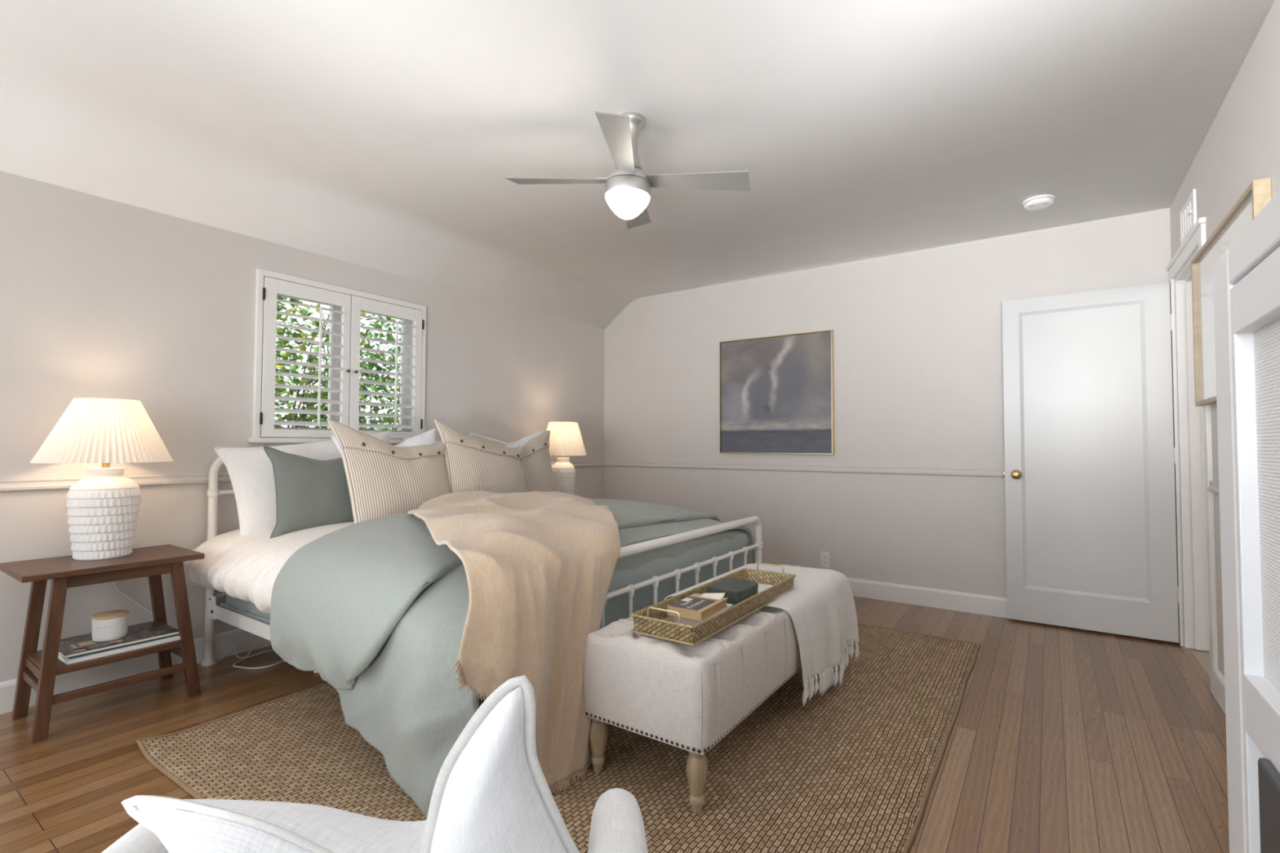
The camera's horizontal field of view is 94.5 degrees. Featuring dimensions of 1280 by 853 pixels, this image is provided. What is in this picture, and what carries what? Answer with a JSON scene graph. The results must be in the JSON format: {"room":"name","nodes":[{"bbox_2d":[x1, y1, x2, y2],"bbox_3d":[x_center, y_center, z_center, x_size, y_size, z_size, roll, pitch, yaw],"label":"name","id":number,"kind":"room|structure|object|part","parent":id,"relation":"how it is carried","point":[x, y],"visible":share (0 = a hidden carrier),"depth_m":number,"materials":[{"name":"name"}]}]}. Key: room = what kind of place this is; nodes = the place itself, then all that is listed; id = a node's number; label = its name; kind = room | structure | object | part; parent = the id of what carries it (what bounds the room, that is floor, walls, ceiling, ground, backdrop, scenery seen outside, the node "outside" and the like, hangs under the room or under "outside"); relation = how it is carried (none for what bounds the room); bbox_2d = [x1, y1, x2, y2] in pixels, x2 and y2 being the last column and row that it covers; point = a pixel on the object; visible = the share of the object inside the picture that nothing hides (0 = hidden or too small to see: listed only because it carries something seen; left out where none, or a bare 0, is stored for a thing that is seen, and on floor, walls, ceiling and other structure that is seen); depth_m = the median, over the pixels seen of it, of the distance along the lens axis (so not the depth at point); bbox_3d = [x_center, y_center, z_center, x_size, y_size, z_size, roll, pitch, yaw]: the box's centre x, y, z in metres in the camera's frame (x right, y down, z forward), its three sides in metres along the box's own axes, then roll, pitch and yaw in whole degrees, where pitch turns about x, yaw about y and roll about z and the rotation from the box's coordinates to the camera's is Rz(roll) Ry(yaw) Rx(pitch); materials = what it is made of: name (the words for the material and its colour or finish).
{"room":"bedroom","nodes":[
{"label":"bedroom","id":0,"kind":"room"},
{"bbox_2d":[0,170,604,682],"bbox_3d":[-2.170,-0.093,3.220,0.160,2.576,6.420,-1,-2,35],"label":"wall","id":1,"kind":"structure","parent":0,"point":[100,297],"depth_m":2.89,"materials":[{"name":"paint"}]},
{"bbox_2d":[0,628,271,714],"bbox_3d":[-2.093,1.132,3.143,0.016,0.125,6.150,-1,-2,35],"label":"baseboard","id":2,"kind":"structure","parent":1,"relation":"attached to","point":[243,641],"depth_m":2.73,"materials":[{"name":"paint"}]},
{"bbox_2d":[112,581,178,664],"bbox_3d":[-2.310,0.880,2.784,0.032,0.598,0.325,-1,-2,35],"label":"power cord","id":3,"kind":"object","parent":1,"relation":"attached to","point":[113,583],"visible":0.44,"depth_m":2.75,"materials":[{"name":"plastic"}]},
{"bbox_2d":[0,460,604,493],"bbox_3d":[-1.704,0.289,3.724,0.021,0.053,4.800,-1,-2,35],"label":"trim","id":4,"kind":"structure","parent":1,"relation":"attached to","point":[60,483],"depth_m":2.79,"materials":[{"name":"paint"}]},
{"bbox_2d":[248,268,426,443],"bbox_3d":[-1.841,-0.369,3.674,0.193,0.950,1.095,-1,-2,35],"label":"window","id":5,"kind":"structure","parent":1,"relation":"in","point":[260,273],"depth_m":3.67,"materials":[{"name":"paint"}]},
{"bbox_2d":[259,276,351,437],"bbox_3d":[-1.919,-0.375,3.416,0.076,0.877,0.493,-1,-2,35],"label":"window shutter","id":6,"kind":"object","parent":5,"relation":"attached to","point":[273,287],"visible":0.93,"depth_m":3.38,"materials":[{"name":"paint"}]},
{"bbox_3d":[-1.862,-0.350,3.441,0.012,0.697,0.012,-1,-2,35],"label":"tilt rod","id":7,"kind":"part","parent":6,"relation":"part of","materials":[{"name":"paint"}]},
{"bbox_3d":[-2.030,-0.372,3.505,0.035,0.861,0.478,-1,-2,35],"label":"sash","id":8,"kind":"part","parent":5,"relation":"part of","materials":[{"name":"paint"}]},
{"bbox_3d":[-1.752,-0.359,3.908,0.035,0.861,0.484,-1,-2,35],"label":"sash","id":9,"kind":"part","parent":5,"relation":"part of","materials":[{"name":"paint"}]},
{"bbox_2d":[348,295,423,438],"bbox_3d":[-1.631,-0.361,3.832,0.076,0.877,0.506,-1,-2,35],"label":"window shutter","id":10,"kind":"object","parent":5,"relation":"attached to","point":[358,304],"visible":0.9,"depth_m":3.82,"materials":[{"name":"paint"}]},
{"bbox_3d":[-1.584,-0.336,3.843,0.012,0.697,0.012,-1,-2,35],"label":"tilt rod","id":11,"kind":"part","parent":10,"relation":"part of","materials":[{"name":"paint"}]},
{"bbox_2d":[0,595,1229,852],"bbox_3d":[0.280,1.197,1.451,6.160,0.100,6.470,-1,-2,35],"label":"floor","id":12,"kind":"structure","parent":0,"point":[1061,739],"depth_m":2.16,"materials":[{"name":"brown wood"}]},
{"bbox_2d":[0,544,204,743],"bbox_3d":[-2.236,0.862,2.475,0.412,0.620,0.573,-1,-2,35],"label":"bedside table","id":13,"kind":"object","parent":12,"relation":"on","point":[64,572],"visible":0.88,"depth_m":2.38,"materials":[{"name":"brown wood"}]},
{"bbox_3d":[-2.476,0.871,2.403,0.046,0.596,0.087,-1,-2,35],"label":"leg","id":14,"kind":"part","parent":13,"relation":"part of","materials":[{"name":"brown wood"}]},
{"bbox_3d":[-2.223,0.866,2.228,0.056,0.596,0.087,-1,-2,35],"label":"leg","id":15,"kind":"part","parent":13,"relation":"part of","materials":[{"name":"brown wood"}]},
{"bbox_2d":[30,397,173,560],"bbox_3d":[-2.284,0.219,2.528,0.454,0.668,0.454,-1,-2,35],"label":"table lamp","id":16,"kind":"object","parent":13,"relation":"on","point":[103,506],"visible":1,"depth_m":2.43,"materials":[{"name":"ceramic"}]},
{"bbox_3d":[-2.283,0.018,2.534,0.454,0.266,0.454,-1,-2,35],"label":"lamp shade","id":17,"kind":"part","parent":16,"relation":"part of","materials":[{"name":"white fabric"}]},
{"bbox_2d":[27,640,182,675],"bbox_3d":[-2.228,0.937,2.489,0.326,0.028,0.446,-1,-2,35],"label":"shelf","id":18,"kind":"object","parent":13,"relation":"attached to","point":[34,657],"depth_m":2.35,"materials":[{"name":"brown wood"}]},
{"bbox_2d":[57,635,180,664],"bbox_3d":[-2.214,0.916,2.504,0.290,0.014,0.370,-1,-2,35],"label":"book","id":19,"kind":"object","parent":13,"relation":"on","point":[66,660],"visible":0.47,"depth_m":2.40,"materials":[{"name":"paper"}]},
{"bbox_2d":[67,633,178,658],"bbox_3d":[-2.222,0.903,2.510,0.270,0.010,0.350,-1,-2,34],"label":"book","id":20,"kind":"object","parent":19,"relation":"on","point":[170,636],"visible":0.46,"depth_m":2.41,"materials":[{"name":"paper"}]},
{"bbox_2d":[58,620,178,657],"bbox_3d":[-2.219,0.892,2.502,0.275,0.010,0.370,-1,-2,35],"label":"book","id":21,"kind":"object","parent":20,"relation":"on","point":[82,644],"visible":0.8,"depth_m":2.46,"materials":[{"name":"paper"}]},
{"bbox_2d":[70,640,122,652],"bbox_3d":[-2.215,0.884,2.406,0.130,0.001,0.155,-1,-2,35],"label":"print","id":22,"kind":"object","parent":21,"relation":"on","point":[90,646],"depth_m":2.39},
{"bbox_2d":[91,609,128,641],"bbox_3d":[-2.221,0.835,2.479,0.117,0.102,0.117,-1,-2,35],"label":"candle jar","id":23,"kind":"object","parent":21,"relation":"on","point":[109,625],"visible":1,"depth_m":2.44,"materials":[{"name":"ceramic"}]},
{"bbox_3d":[-2.221,0.790,2.480,0.117,0.012,0.117,-1,-2,35],"label":"lid","id":24,"kind":"part","parent":23,"relation":"part of","materials":[{"name":"brown wood"}]},
{"bbox_3d":[-2.235,0.883,2.751,0.040,0.596,0.119,-1,-2,27],"label":"leg","id":25,"kind":"part","parent":13,"relation":"part of","materials":[{"name":"brown wood"}]},
{"bbox_3d":[-1.982,0.878,2.577,0.124,0.596,0.044,2,-2,-40],"label":"leg","id":26,"kind":"part","parent":13,"relation":"part of","materials":[{"name":"brown wood"}]},
{"bbox_2d":[216,639,271,662],"bbox_3d":[-1.894,1.169,3.190,0.644,0.052,0.130,1,-2,-35],"label":"power cord","id":27,"kind":"object","parent":12,"relation":"on","point":[234,647],"visible":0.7,"depth_m":3.05,"materials":[{"name":"plastic"}]},
{"bbox_2d":[232,648,283,669],"bbox_3d":[-1.816,1.189,3.153,0.245,0.008,0.606,-1,-2,31],"label":"power cord","id":28,"kind":"object","parent":12,"relation":"on","point":[247,657],"visible":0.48,"depth_m":2.94,"materials":[{"name":"plastic"}]},
{"bbox_2d":[101,788,648,852],"bbox_3d":[-0.344,0.743,0.530,0.766,0.744,0.816,0,-2,-3],"label":"armchair","id":29,"kind":"object","parent":12,"relation":"on","point":[617,826],"visible":0.61,"depth_m":0.82,"materials":[{"name":"fabric"}]},
{"bbox_3d":[-0.677,0.771,0.565,0.106,0.461,0.706,0,-2,-3],"label":"arm","id":30,"kind":"part","parent":29,"relation":"part of","materials":[{"name":"fabric"}]},
{"bbox_2d":[121,675,579,852],"bbox_3d":[-0.301,0.647,0.821,0.696,0.694,0.295,0,-2,12],"label":"cushion","id":31,"kind":"object","parent":29,"relation":"on","point":[491,793],"visible":1,"depth_m":0.74,"materials":[{"name":"fabric"}]},
{"bbox_3d":[-0.018,0.774,0.603,0.106,0.461,0.706,0,-2,-3],"label":"arm","id":32,"kind":"part","parent":29,"relation":"part of","materials":[{"name":"fabric"}]},
{"bbox_2d":[200,457,763,706],"bbox_3d":[-0.730,0.667,3.220,2.126,1.066,2.086,-1,-2,35],"label":"bed","id":33,"kind":"object","parent":12,"relation":"on","point":[213,611],"visible":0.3,"depth_m":2.92,"materials":[{"name":"white metal"}]},
{"bbox_3d":[-1.580,0.684,3.807,0.051,1.066,2.075,-1,-2,35],"label":"headboard","id":34,"kind":"part","parent":33,"relation":"part of","materials":[{"name":"white metal"}]},
{"bbox_3d":[-1.298,0.884,2.395,2.069,0.113,0.046,-1,-2,35],"label":"rail","id":35,"kind":"part","parent":33,"relation":"part of","materials":[{"name":"white metal"}]},
{"bbox_2d":[217,533,746,626],"bbox_3d":[-0.740,0.771,3.208,1.990,0.342,1.974,-1,-2,35],"label":"mattress","id":36,"kind":"object","parent":33,"relation":"on","point":[616,608],"visible":0.12,"depth_m":2.74,"materials":[{"name":"fabric"}]},
{"bbox_2d":[214,447,275,535],"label":"bed pillow","id":37,"kind":"object","parent":36,"relation":"on","point":[251,472],"depth_m":2.93,"materials":[{"name":"white fabric"}]},
{"bbox_2d":[182,521,354,613],"bbox_3d":[-1.066,0.652,3.452,1.244,0.310,2.353,-1,-2,35],"label":"sheet","id":38,"kind":"object","parent":36,"relation":"on","point":[246,567],"visible":0.34,"depth_m":2.65,"materials":[{"name":"white fabric"}]},
{"bbox_2d":[269,440,342,460],"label":"bed pillow","id":39,"kind":"object","parent":36,"relation":"on","point":[321,451],"depth_m":3.21,"materials":[{"name":"white fabric"}]},
{"bbox_2d":[262,445,354,538],"bbox_3d":[-1.627,0.343,3.067,0.191,0.484,0.608,-1,-2,30],"label":"throw pillow","id":40,"kind":"object","parent":36,"relation":"on","point":[310,493],"visible":0.66,"depth_m":2.93,"materials":[{"name":"green fabric"}]},
{"bbox_2d":[326,418,451,523],"bbox_3d":[-1.328,0.292,3.298,0.255,0.650,0.742,-1,-2,31],"label":"striped cushion","id":41,"kind":"object","parent":36,"relation":"on","point":[384,479],"visible":0.73,"depth_m":3.15,"materials":[{"name":"beige fabric"}]},
{"bbox_2d":[403,436,511,443],"bbox_3d":[-1.175,0.346,4.084,0.253,0.543,0.967,-1,-2,39],"label":"bed pillow","id":42,"kind":"object","parent":36,"relation":"on","point":[405,438],"visible":0.02,"depth_m":3.77,"materials":[{"name":"white fabric"}]},
{"bbox_2d":[434,419,527,493],"bbox_3d":[-0.978,0.309,3.798,0.272,0.692,0.772,-1,-2,37],"label":"striped cushion","id":43,"kind":"object","parent":36,"relation":"on","point":[472,464],"visible":0.64,"depth_m":3.68,"materials":[{"name":"beige fabric"}]},
{"bbox_2d":[270,497,755,815],"bbox_3d":[-0.460,0.804,3.029,1.600,0.763,2.422,-1,-2,35],"label":"duvet","id":44,"kind":"object","parent":36,"relation":"on","point":[375,607],"visible":0.58,"depth_m":1.96,"materials":[{"name":"green fabric"}]},
{"bbox_2d":[408,490,620,795],"bbox_3d":[-0.488,0.753,2.603,0.962,0.830,1.867,1,-2,-24],"label":"throw blanket","id":45,"kind":"object","parent":44,"relation":"on","point":[540,566],"visible":0.89,"depth_m":1.92,"materials":[{"name":"fabric"}]},
{"bbox_2d":[469,430,555,492],"bbox_3d":[-0.869,0.324,4.252,0.252,0.611,0.738,-1,-2,38],"label":"striped cushion","id":46,"kind":"object","parent":36,"relation":"on","point":[536,461],"visible":0.37,"depth_m":4.31,"materials":[{"name":"beige fabric"}]},
{"bbox_3d":[0.119,0.831,2.627,0.051,0.680,2.075,-1,-2,35],"label":"footboard","id":47,"kind":"part","parent":33,"relation":"part of","materials":[{"name":"white metal"}]},
{"bbox_2d":[136,622,980,852],"bbox_3d":[0.029,1.168,2.696,2.410,0.034,3.046,-1,-2,35],"label":"woven rug","id":48,"kind":"object","parent":12,"relation":"on","point":[853,768],"visible":0.32,"depth_m":2.02,"materials":[{"name":"wicker"}]},
{"bbox_2d":[583,564,839,813],"bbox_3d":[0.411,0.930,2.443,0.482,0.473,1.495,-1,-2,35],"label":"tufted bench","id":49,"kind":"object","parent":48,"relation":"on","point":[686,697],"visible":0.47,"depth_m":1.86,"materials":[{"name":"fabric"}]},
{"bbox_3d":[-0.140,1.053,1.978,0.065,0.194,0.065,-1,-2,35],"label":"leg","id":50,"kind":"part","parent":49,"relation":"part of","materials":[{"name":"brown wood"}]},
{"bbox_3d":[0.170,1.047,1.763,0.065,0.194,0.065,-1,-2,35],"label":"leg","id":51,"kind":"part","parent":49,"relation":"part of","materials":[{"name":"brown wood"}]},
{"bbox_2d":[630,563,795,646],"bbox_3d":[0.316,0.635,2.224,0.241,0.095,0.885,-1,-2,35],"label":"serving tray","id":52,"kind":"object","parent":49,"relation":"on","point":[653,620],"visible":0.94,"depth_m":2.03,"materials":[{"name":"gold metal"}]},
{"bbox_2d":[674,603,733,626],"bbox_3d":[0.226,0.653,2.066,0.136,0.034,0.205,-1,-2,29],"label":"paperback book","id":53,"kind":"object","parent":52,"relation":"on","point":[685,621],"visible":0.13,"depth_m":1.99,"materials":[{"name":"paper"}]},
{"bbox_2d":[666,592,728,621],"bbox_3d":[0.201,0.611,2.037,0.130,0.048,0.205,-1,-2,33],"label":"paperback book","id":54,"kind":"object","parent":53,"relation":"on","point":[695,606],"visible":1,"depth_m":2.00,"materials":[{"name":"paper"}]},
{"bbox_3d":[0.180,0.603,2.017,0.110,0.001,0.145,-1,-2,33],"label":"panel","id":55,"kind":"part","parent":54,"relation":"part of","materials":[{"name":"black paper"}]},
{"bbox_2d":[709,577,758,605],"bbox_3d":[0.363,0.643,2.282,0.137,0.070,0.188,-1,-2,35],"label":"storage box","id":56,"kind":"object","parent":52,"relation":"on","point":[736,590],"visible":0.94,"depth_m":2.23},
{"bbox_3d":[0.363,0.615,2.283,0.137,0.014,0.188,-1,-2,35],"label":"box lid","id":57,"kind":"part","parent":56,"relation":"part of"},
{"bbox_2d":[664,563,859,706],"bbox_3d":[0.580,0.919,2.657,0.565,0.465,0.920,-1,-2,35],"label":"fringed throw","id":58,"kind":"object","parent":49,"relation":"on","point":[820,606],"visible":0.59,"depth_m":2.57,"materials":[{"name":"white fabric"}]},
{"bbox_2d":[1213,190,1279,852],"bbox_3d":[0.533,0.410,0.083,0.378,1.387,1.674,-1,-2,35],"label":"cabinet","id":59,"kind":"object","parent":12,"relation":"on","point":[1246,276],"visible":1,"depth_m":0.77,"materials":[{"name":"paint"}]},
{"bbox_3d":[0.609,0.416,0.478,0.032,1.230,0.732,-1,-2,35],"label":"cabinet door","id":60,"kind":"part","parent":59,"relation":"part of","materials":[{"name":"paint"}]},
{"bbox_3d":[0.611,0.416,0.477,0.001,1.230,0.732,-1,-2,35],"label":"woven panel","id":61,"kind":"part","parent":59,"relation":"part of","materials":[{"name":"white wicker"}]},
{"bbox_3d":[0.705,0.534,0.650,0.012,0.295,0.100,-1,-2,35],"label":"handle","id":62,"kind":"part","parent":59,"relation":"part of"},
{"bbox_3d":[-0.610,0.942,4.826,0.412,0.620,0.573,-1,-2,35],"label":"bedside table","id":63,"kind":"object","parent":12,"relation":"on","visible":0},
{"bbox_2d":[546,422,586,494],"bbox_3d":[-0.632,0.298,4.855,0.388,0.668,0.388,0,-2,4],"label":"table lamp","id":64,"kind":"object","parent":63,"relation":"on","point":[565,437],"visible":0.72,"depth_m":4.76,"materials":[{"name":"ceramic"}]},
{"bbox_3d":[-0.631,0.101,4.861,0.388,0.273,0.389,-1,-2,35],"label":"lamp shade","id":65,"kind":"part","parent":64,"relation":"part of","materials":[{"name":"white fabric"}]},
{"bbox_2d":[0,0,1274,329],"bbox_3d":[-0.429,-1.241,2.054,4.230,0.386,6.420,-1,-2,35],"label":"ceiling","id":66,"kind":"structure","parent":0,"point":[385,135],"depth_m":2.48,"materials":[{"name":"paint"}]},
{"bbox_2d":[504,111,750,229],"bbox_3d":[-0.049,-1.088,2.498,0.798,0.426,0.798,2,-2,-41],"label":"ceiling fan","id":67,"kind":"object","parent":66,"relation":"hanging from","point":[628,187],"visible":1,"depth_m":2.44,"materials":[{"name":"silver metal"}]},
{"bbox_3d":[-0.348,-1.050,2.535,0.435,0.043,0.119,0,-2,2],"label":"blade","id":68,"kind":"part","parent":67,"relation":"part of","materials":[{"name":"silver metal"}]},
{"bbox_3d":[-0.087,-1.047,2.197,0.118,0.038,0.435,0,-2,2],"label":"blade","id":69,"kind":"part","parent":67,"relation":"part of","materials":[{"name":"silver metal"}]},
{"bbox_3d":[-0.043,-1.185,2.501,0.132,0.226,0.132,1,-2,35],"label":"canopy stem","id":70,"kind":"part","parent":67,"relation":"part of","materials":[{"name":"silver metal"}]},
{"bbox_3d":[-0.011,-1.026,2.795,0.121,0.028,0.435,0,-2,2],"label":"blade","id":71,"kind":"part","parent":67,"relation":"part of","materials":[{"name":"silver metal"}]},
{"bbox_3d":[0.249,-1.023,2.457,0.434,0.044,0.119,0,-2,2],"label":"blade","id":72,"kind":"part","parent":67,"relation":"part of","materials":[{"name":"silver metal"}]},
{"bbox_2d":[1022,194,1055,210],"bbox_3d":[2.230,-1.247,3.308,0.152,0.038,0.152,-1,-2,35],"label":"smoke detector","id":73,"kind":"object","parent":66,"relation":"attached to","point":[1040,202],"visible":1,"depth_m":3.27,"materials":[{"name":"white plastic"}]},
{"bbox_2d":[604,207,1171,598],"bbox_3d":[1.385,-0.039,4.591,4.128,2.576,0.120,-1,-2,35],"label":"wall","id":74,"kind":"structure","parent":0,"point":[918,356],"depth_m":4.29,"materials":[{"name":"paint"}]},
{"bbox_2d":[719,329,834,454],"bbox_3d":[1.065,-0.253,4.718,0.942,0.939,0.043,-1,-2,35],"label":"framed painting","id":75,"kind":"object","parent":74,"relation":"attached to","point":[776,393],"visible":1,"depth_m":4.69,"materials":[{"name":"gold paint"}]},
{"bbox_2d":[604,460,1004,477],"bbox_3d":[1.343,0.323,4.521,4.128,0.053,0.021,-1,-2,35],"label":"trim","id":76,"kind":"structure","parent":74,"relation":"attached to","point":[789,468],"depth_m":4.48,"materials":[{"name":"paint"}]},
{"bbox_2d":[820,551,829,568],"bbox_3d":[1.398,1.005,4.468,0.066,0.116,0.009,-1,-2,35],"label":"wall outlet","id":77,"kind":"object","parent":74,"relation":"attached to","point":[824,556],"visible":1,"depth_m":4.46,"materials":[{"name":"white plastic"}]},
{"bbox_2d":[847,577,1007,617],"bbox_3d":[1.342,1.185,4.496,4.128,0.125,0.016,-1,-2,35],"label":"baseboard","id":78,"kind":"structure","parent":74,"relation":"attached to","point":[986,605],"depth_m":4.04,"materials":[{"name":"paint"}]},
{"bbox_2d":[1169,0,1279,677],"bbox_3d":[1.345,-0.161,0.791,0.130,2.576,6.420,-1,-2,35],"label":"wall","id":79,"kind":"structure","parent":0,"point":[1241,147],"depth_m":2.23,"materials":[{"name":"paint"}]},
{"bbox_2d":[1001,281,1179,643],"bbox_3d":[2.647,0.197,3.524,0.830,2.016,0.096,-1,-2,35],"label":"door","id":80,"kind":"structure","parent":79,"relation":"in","point":[1089,473],"depth_m":3.52,"materials":[{"name":"paint"}]},
{"bbox_3d":[2.354,0.302,3.701,0.060,0.060,0.061,-1,-2,35],"label":"knob","id":81,"kind":"part","parent":80,"relation":"part of","materials":[{"name":"gold metal"}]},
{"bbox_2d":[1179,188,1196,245],"bbox_3d":[2.729,-1.030,2.953,0.022,0.190,0.350,-1,-2,35],"label":"air vent","id":82,"kind":"object","parent":79,"relation":"in","point":[1188,215],"visible":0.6,"depth_m":2.93,"materials":[{"name":"white plastic"}]},
{"bbox_2d":[1166,217,1217,696],"bbox_3d":[2.829,0.136,2.953,0.154,2.130,0.900,-1,-2,35],"label":"trim","id":83,"kind":"structure","parent":79,"relation":"attached to","point":[1197,618],"depth_m":3.24,"materials":[{"name":"paint"}]},
{"bbox_2d":[1207,480,1219,494],"bbox_3d":[1.033,0.192,0.463,0.021,0.053,5.245,-1,-2,35],"label":"trim","id":84,"kind":"structure","parent":79,"relation":"attached to","point":[1214,485],"depth_m":2.54,"materials":[{"name":"paint"}]},
{"bbox_2d":[1213,669,1225,714],"bbox_3d":[1.032,1.054,0.434,0.016,0.125,5.245,-1,-2,35],"label":"baseboard","id":85,"kind":"structure","parent":79,"relation":"attached to","point":[1219,679],"depth_m":2.51,"materials":[{"name":"paint"}]},
{"bbox_2d":[1191,177,1271,406],"bbox_3d":[2.269,-0.442,2.290,0.041,0.670,1.004,-1,-2,35],"label":"framed drawing","id":86,"kind":"object","parent":79,"relation":"attached to","point":[1258,193],"visible":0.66,"depth_m":2.49,"materials":[{"name":"brown wood"}]},
{"label":"outside","id":87,"kind":"structure","parent":0,"visible":0},
{"bbox_3d":[-5.257,1.647,6.621,8.840,0.100,20.000,-1,-2,35],"label":"ground","id":88,"kind":"structure","parent":87,"visible":0},
{"bbox_2d":[274,295,361,429],"bbox_3d":[-3.071,0.116,4.833,1.083,2.952,1.631,-1,-2,35],"label":"shrub","id":89,"kind":"object","parent":88,"relation":"on","point":[282,343],"visible":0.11,"depth_m":4.94,"materials":[{"name":"green plant"}]},
{"bbox_3d":[-3.036,0.196,4.901,0.601,2.709,0.857,-1,-2,35],"label":"stem","id":90,"kind":"part","parent":89,"relation":"part of","materials":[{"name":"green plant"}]},
{"bbox_2d":[274,355,391,430],"bbox_3d":[-3.822,0.358,5.772,1.110,2.447,3.300,-1,-2,35],"label":"shrub","id":91,"kind":"object","parent":88,"relation":"on","point":[303,384],"visible":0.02,"depth_m":6.11,"materials":[{"name":"green plant"}]},
{"bbox_2d":[294,311,400,430],"bbox_3d":[-2.669,0.144,5.783,1.122,2.871,1.333,-1,-2,35],"label":"shrub","id":92,"kind":"object","parent":88,"relation":"on","point":[362,420],"visible":0.12,"depth_m":5.67,"materials":[{"name":"green plant"}]}
]}

